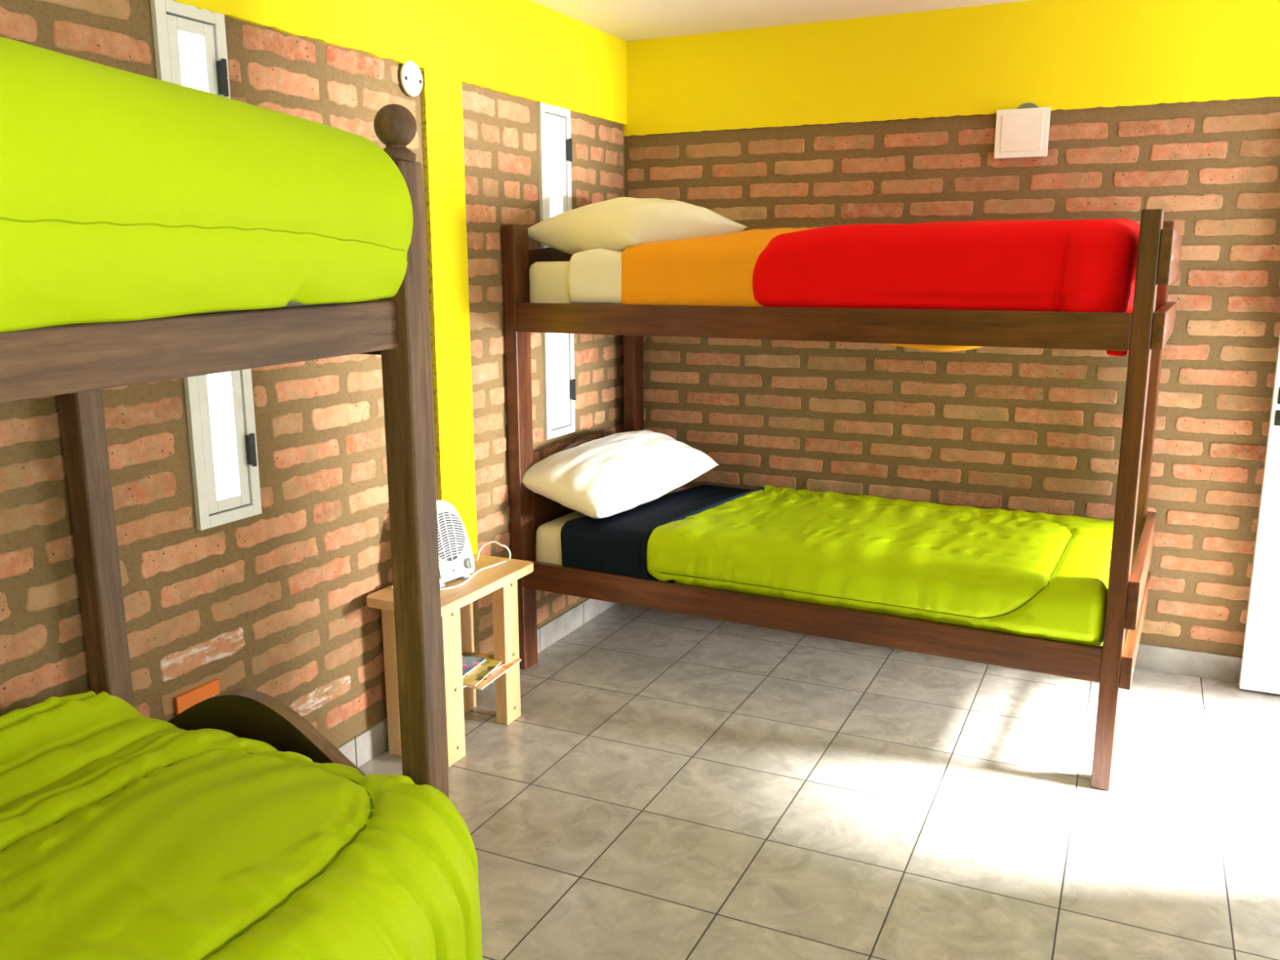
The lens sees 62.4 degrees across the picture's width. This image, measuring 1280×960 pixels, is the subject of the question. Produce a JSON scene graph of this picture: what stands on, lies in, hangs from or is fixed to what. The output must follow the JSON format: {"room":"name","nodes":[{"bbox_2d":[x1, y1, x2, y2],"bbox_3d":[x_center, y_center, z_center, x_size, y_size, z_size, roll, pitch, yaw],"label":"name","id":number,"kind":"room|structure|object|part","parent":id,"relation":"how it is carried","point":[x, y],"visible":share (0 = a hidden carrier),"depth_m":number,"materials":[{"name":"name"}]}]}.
{"room":"dormitory","nodes":[
{"label":"dormitory","id":0,"kind":"room"},
{"bbox_2d":[0,0,626,747],"bbox_3d":[-1.442,-0.120,2.115,0.178,2.488,6.150,5,13,25],"label":"wall","id":1,"kind":"structure","parent":0,"point":[273,602],"depth_m":3.08,"materials":[{"name":"brick"}]},
{"bbox_2d":[173,678,219,715],"bbox_3d":[-1.136,0.594,2.725,0.011,0.124,0.135,5,13,25],"label":"card","id":2,"kind":"object","parent":1,"relation":"attached to","point":[187,700],"visible":0.41,"depth_m":2.71,"materials":[{"name":"orange paper"}]},
{"bbox_2d":[150,0,262,530],"bbox_3d":[-1.138,-0.518,2.676,0.193,1.267,0.208,5,13,25],"label":"window","id":3,"kind":"structure","parent":1,"relation":"in","point":[190,46],"depth_m":2.67,"materials":[{"name":"white metal"}]},
{"bbox_2d":[337,717,388,767],"bbox_3d":[-1.630,1.166,1.780,0.012,0.100,4.432,5,13,25],"label":"baseboard","id":4,"kind":"structure","parent":1,"relation":"attached to","point":[365,746],"depth_m":3.35,"materials":[{"name":"grey tile"}]},
{"bbox_2d":[400,60,422,96],"bbox_3d":[-0.705,-1.242,3.275,0.011,0.104,0.104,5,13,25],"label":"round cover plate","id":5,"kind":"object","parent":1,"relation":"attached to","point":[411,76],"visible":1,"depth_m":3.27,"materials":[{"name":"beige plastic"}]},
{"bbox_2d":[490,598,616,683],"bbox_3d":[-0.326,0.616,4.485,0.012,0.100,1.262,5,13,25],"label":"baseboard","id":6,"kind":"structure","parent":1,"relation":"attached to","point":[557,628],"depth_m":4.52,"materials":[{"name":"grey tile"}]},
{"bbox_2d":[537,102,576,439],"bbox_3d":[-0.392,-0.817,4.229,0.193,1.283,0.230,5,13,25],"label":"window","id":7,"kind":"structure","parent":1,"relation":"in","point":[555,141],"depth_m":4.19,"materials":[{"name":"white metal"}]},
{"bbox_3d":[-0.350,-0.813,4.210,0.054,1.215,0.162,5,13,25],"label":"sash","id":8,"kind":"part","parent":7,"relation":"part of","materials":[{"name":"white metal"}]},
{"bbox_2d":[530,0,1030,41],"bbox_3d":[0.173,-1.278,1.242,3.640,0.120,6.220,5,13,25],"label":"ceiling","id":9,"kind":"structure","parent":0,"point":[627,20],"depth_m":4.02,"materials":[{"name":"white paint"}]},
{"bbox_2d":[357,603,1279,959],"bbox_3d":[0.180,1.268,1.757,3.640,0.100,6.220,5,13,25],"label":"floor","id":10,"kind":"structure","parent":0,"point":[664,785],"depth_m":3.07,"materials":[{"name":"grey tile"}]},
{"bbox_2d":[0,103,448,798],"bbox_3d":[-1.251,0.389,1.291,0.953,1.816,2.097,5,13,25],"label":"bunk bed","id":11,"kind":"object","parent":10,"relation":"on","point":[73,363],"visible":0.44,"depth_m":1.92,"materials":[{"name":"brown wood"}]},
{"bbox_3d":[-1.217,0.216,2.381,0.066,1.722,0.066,5,13,25],"label":"post","id":12,"kind":"part","parent":11,"relation":"part of","materials":[{"name":"brown wood"}]},
{"bbox_3d":[-0.861,-0.083,1.006,0.036,0.117,1.957,5,13,25],"label":"rail","id":13,"kind":"part","parent":11,"relation":"part of","materials":[{"name":"brown wood"}]},
{"bbox_2d":[200,301,337,313],"bbox_3d":[-1.254,-0.179,1.176,0.824,0.146,1.936,5,13,25],"label":"mattress","id":14,"kind":"object","parent":11,"relation":"on","point":[291,304],"visible":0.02,"depth_m":1.69,"materials":[{"name":"beige fabric"}]},
{"bbox_2d":[0,36,413,332],"bbox_3d":[-1.211,-0.333,1.135,1.013,0.385,1.944,5,13,25],"label":"duvet","id":15,"kind":"object","parent":14,"relation":"on","point":[125,195],"visible":1,"depth_m":1.32,"materials":[{"name":"fabric"}]},
{"bbox_3d":[-0.821,-0.310,2.083,0.814,0.099,0.034,5,13,25],"label":"rail","id":16,"kind":"part","parent":11,"relation":"part of","materials":[{"name":"brown wood"}]},
{"bbox_3d":[-0.421,0.288,2.013,0.066,1.722,0.066,5,13,25],"label":"post","id":17,"kind":"part","parent":11,"relation":"part of","materials":[{"name":"brown wood"}]},
{"bbox_3d":[-1.251,0.831,1.380,0.824,0.126,1.936,5,13,25],"label":"mattress","id":18,"kind":"object","parent":11,"relation":"on","visible":0},
{"bbox_2d":[0,690,482,959],"bbox_3d":[-1.125,0.856,1.312,1.229,0.445,2.029,5,13,25],"label":"duvet","id":19,"kind":"object","parent":18,"relation":"on","point":[126,834],"visible":1,"depth_m":1.74,"materials":[{"name":"fabric"}]},
{"bbox_2d":[366,553,533,767],"bbox_3d":[-0.604,0.588,3.498,0.280,0.546,0.562,5,13,25],"label":"side table","id":20,"kind":"object","parent":10,"relation":"on","point":[500,580],"visible":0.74,"depth_m":3.39,"materials":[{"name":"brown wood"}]},
{"bbox_3d":[-0.771,0.624,3.398,0.048,0.516,0.094,5,13,25],"label":"leg","id":21,"kind":"part","parent":20,"relation":"part of","materials":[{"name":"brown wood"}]},
{"bbox_2d":[391,499,511,590],"bbox_3d":[-0.604,0.188,3.443,0.191,0.274,0.446,8,14,36],"label":"heater","id":22,"kind":"object","parent":20,"relation":"on","point":[455,557],"visible":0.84,"depth_m":3.40,"materials":[{"name":"white plastic"}]},
{"bbox_3d":[-0.599,0.276,3.460,0.162,0.082,0.436,7,13,30],"label":"power cord","id":23,"kind":"part","parent":22,"relation":"part of","materials":[{"name":"white plastic"}]},
{"bbox_2d":[436,508,466,563],"bbox_3d":[-0.616,0.179,3.377,0.044,0.173,0.168,7,13,32],"label":"grille","id":24,"kind":"object","parent":22,"relation":"attached to","point":[451,531],"depth_m":3.39,"materials":[{"name":"plastic"}]},
{"bbox_3d":[-0.557,0.272,3.442,0.020,0.036,0.035,7,14,33],"label":"knob","id":25,"kind":"part","parent":22,"relation":"part of","materials":[{"name":"grey plastic"}]},
{"bbox_3d":[-0.603,0.640,3.320,0.048,0.516,0.094,5,13,25],"label":"leg","id":26,"kind":"part","parent":20,"relation":"part of","materials":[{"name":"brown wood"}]},
{"bbox_3d":[-0.625,0.563,3.700,0.048,0.516,0.088,5,13,25],"label":"leg","id":27,"kind":"part","parent":20,"relation":"part of","materials":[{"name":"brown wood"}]},
{"bbox_2d":[465,652,521,689],"bbox_3d":[-0.548,0.637,3.548,0.194,0.005,0.276,4,12,21],"label":"magazine","id":28,"kind":"object","parent":20,"relation":"on","point":[492,676],"visible":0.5,"depth_m":3.50,"materials":[{"name":"paper"}]},
{"bbox_2d":[462,662,505,688],"bbox_3d":[-0.588,0.636,3.521,0.172,0.005,0.242,6,13,28],"label":"magazine","id":29,"kind":"object","parent":28,"relation":"on","point":[501,664],"visible":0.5,"depth_m":3.56,"materials":[{"name":"paper"}]},
{"bbox_2d":[462,652,502,686],"bbox_3d":[-0.581,0.628,3.528,0.186,0.005,0.262,3,12,15],"label":"magazine","id":30,"kind":"object","parent":29,"relation":"on","point":[477,675],"visible":0.43,"depth_m":3.51,"materials":[{"name":"paper"}]},
{"bbox_2d":[462,655,485,676],"bbox_3d":[-0.634,0.624,3.513,0.162,0.005,0.222,4,12,19],"label":"magazine","id":31,"kind":"object","parent":30,"relation":"on","point":[468,664],"visible":0.29,"depth_m":3.55,"materials":[{"name":"paper"}]},
{"bbox_3d":[-0.457,0.578,3.623,0.048,0.516,0.088,5,13,25],"label":"leg","id":32,"kind":"part","parent":20,"relation":"part of","materials":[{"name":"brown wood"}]},
{"bbox_2d":[502,208,1182,791],"bbox_3d":[0.699,-0.081,3.908,2.179,1.688,1.000,6,13,27],"label":"bunk bed","id":33,"kind":"object","parent":10,"relation":"on","point":[1144,332],"visible":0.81,"depth_m":3.38,"materials":[{"name":"brown wood"}]},
{"bbox_3d":[-0.452,-0.097,4.005,0.053,1.688,0.095,6,13,27],"label":"post","id":34,"kind":"part","parent":33,"relation":"part of","materials":[{"name":"brown wood"}]},
{"bbox_3d":[-0.243,-0.859,4.260,0.022,0.180,0.808,6,13,27],"label":"headboard","id":35,"kind":"part","parent":33,"relation":"part of","materials":[{"name":"brown wood"}]},
{"bbox_2d":[528,261,580,303],"bbox_3d":[0.665,-0.684,3.803,1.992,0.216,0.895,6,13,27],"label":"mattress","id":36,"kind":"object","parent":33,"relation":"on","point":[548,280],"visible":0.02,"depth_m":3.83,"materials":[{"name":"beige fabric"}]},
{"bbox_2d":[567,248,622,304],"bbox_3d":[0.109,-0.791,4.081,0.356,0.192,0.948,6,13,27],"label":"sheet","id":37,"kind":"object","parent":36,"relation":"on","point":[594,275],"visible":0.2,"depth_m":3.70,"materials":[{"name":"white fabric"}]},
{"bbox_2d":[528,196,746,254],"bbox_3d":[-0.011,-0.958,4.048,0.538,0.253,0.741,9,14,37],"label":"pillow","id":38,"kind":"object","parent":37,"relation":"on","point":[617,224],"visible":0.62,"depth_m":3.84,"materials":[{"name":"beige fabric"}]},
{"bbox_2d":[621,227,982,351],"bbox_3d":[0.692,-0.675,3.788,1.271,0.447,0.968,6,13,27],"label":"blanket","id":39,"kind":"object","parent":36,"relation":"on","point":[716,270],"visible":0.6,"depth_m":3.53,"materials":[{"name":"orange fabric"}]},
{"bbox_2d":[751,218,1140,356],"bbox_3d":[1.072,-0.670,3.581,1.173,0.399,1.012,6,13,27],"label":"blanket","id":40,"kind":"object","parent":36,"relation":"on","point":[1066,265],"visible":0.86,"depth_m":3.11,"materials":[{"name":"red fabric"}]},
{"bbox_3d":[-0.240,-0.002,4.433,0.022,0.330,0.808,6,13,27],"label":"headboard","id":41,"kind":"part","parent":33,"relation":"part of","materials":[{"name":"brown wood"}]},
{"bbox_3d":[-0.027,-0.257,4.788,0.053,1.688,0.095,6,13,27],"label":"post","id":42,"kind":"part","parent":33,"relation":"part of","materials":[{"name":"brown wood"}]},
{"bbox_2d":[536,487,733,591],"bbox_3d":[0.668,0.276,3.997,1.992,0.206,0.906,6,13,27],"label":"mattress","id":43,"kind":"object","parent":33,"relation":"on","point":[548,549],"visible":0.04,"depth_m":4.04,"materials":[{"name":"beige fabric"}]},
{"bbox_2d":[560,484,752,582],"bbox_3d":[0.171,0.196,4.247,0.497,0.191,1.010,7,14,33],"label":"blanket","id":44,"kind":"object","parent":43,"relation":"on","point":[613,544],"visible":0.49,"depth_m":3.93,"materials":[{"name":"black fabric"}]},
{"bbox_2d":[522,430,719,518],"bbox_3d":[-0.072,-0.040,4.264,0.396,0.269,0.904,7,14,32],"label":"pillow","id":45,"kind":"object","parent":44,"relation":"on","point":[612,474],"visible":0.99,"depth_m":4.05,"materials":[{"name":"white fabric"}]},
{"bbox_2d":[640,484,1113,645],"bbox_3d":[0.912,0.263,3.858,1.535,0.241,1.014,6,13,27],"label":"comforter","id":46,"kind":"object","parent":43,"relation":"on","point":[1020,572],"visible":0.88,"depth_m":3.53,"materials":[{"name":"fabric"}]},
{"bbox_3d":[0.460,0.452,3.590,2.040,0.105,0.030,6,13,27],"label":"rail","id":47,"kind":"part","parent":33,"relation":"part of","materials":[{"name":"brown wood"}]},
{"bbox_3d":[0.458,-0.503,3.397,2.040,0.105,0.030,6,13,27],"label":"rail","id":48,"kind":"part","parent":33,"relation":"part of","materials":[{"name":"brown wood"}]},
{"bbox_3d":[1.397,0.092,3.042,0.053,1.688,0.095,6,13,27],"label":"post","id":49,"kind":"part","parent":33,"relation":"part of","materials":[{"name":"brown wood"}]},
{"bbox_3d":[1.647,0.475,3.507,0.030,0.099,0.996,6,13,27],"label":"footboard","id":50,"kind":"part","parent":33,"relation":"part of","materials":[{"name":"brown wood"}]},
{"bbox_3d":[1.646,0.274,3.467,0.030,0.144,0.996,6,13,27],"label":"footboard","id":51,"kind":"part","parent":33,"relation":"part of","materials":[{"name":"brown wood"}]},
{"bbox_3d":[1.821,-0.067,3.825,0.053,1.688,0.095,6,13,27],"label":"post","id":52,"kind":"part","parent":33,"relation":"part of","materials":[{"name":"brown wood"}]},
{"bbox_3d":[1.644,-0.492,3.312,0.030,0.100,0.996,6,13,27],"label":"footboard","id":53,"kind":"part","parent":33,"relation":"part of","materials":[{"name":"brown wood"}]},
{"bbox_3d":[1.644,-0.687,3.272,0.030,0.147,0.996,6,13,27],"label":"footboard","id":54,"kind":"part","parent":33,"relation":"part of","materials":[{"name":"brown wood"}]},
{"bbox_2d":[623,0,1279,657],"bbox_3d":[1.468,-0.546,4.181,3.640,2.488,0.170,5,13,25],"label":"wall","id":55,"kind":"structure","parent":0,"point":[1172,106],"depth_m":4.07,"materials":[{"name":"brick"}]},
{"bbox_2d":[993,106,1050,159],"bbox_3d":[1.422,-1.290,3.937,0.188,0.174,0.044,5,13,25],"label":"wall lamp","id":56,"kind":"object","parent":55,"relation":"attached to","point":[1019,132],"visible":1,"depth_m":3.92,"materials":[{"name":"white plastic"}]},
{"bbox_2d":[1000,113,1043,151],"bbox_3d":[1.414,-1.286,3.920,0.144,0.130,0.004,5,13,25],"label":"diffuser","id":57,"kind":"object","parent":56,"relation":"attached to","point":[1019,132],"depth_m":3.92,"materials":[{"name":"white plastic"}]},
{"bbox_2d":[1017,102,1039,108],"bbox_3d":[1.440,-1.351,3.936,0.100,0.100,0.015,5,13,25],"label":"junction box cover","id":58,"kind":"object","parent":55,"relation":"attached to","point":[1026,105],"visible":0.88,"depth_m":3.92,"materials":[{"name":"grey paint"}]},
{"bbox_2d":[1101,643,1241,683],"bbox_3d":[1.442,0.639,4.343,3.308,0.100,0.012,5,13,25],"label":"baseboard","id":59,"kind":"structure","parent":55,"relation":"attached to","point":[1226,668],"depth_m":4.03,"materials":[{"name":"grey tile"}]},
{"bbox_3d":[1.750,0.143,0.771,0.160,2.488,6.220,5,13,25],"label":"wall","id":60,"kind":"structure","parent":0,"visible":0},
{"bbox_2d":[1238,333,1279,693],"bbox_3d":[2.534,-0.189,3.527,0.744,2.018,0.092,5,13,25],"label":"door","id":61,"kind":"structure","parent":60,"relation":"in","point":[1260,671],"depth_m":3.79,"materials":[{"name":"white paint"}]},
{"bbox_3d":[2.232,-0.290,3.658,0.042,0.060,0.006,5,13,25],"label":"lock plate","id":62,"kind":"part","parent":61,"relation":"part of","materials":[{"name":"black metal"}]}
]}

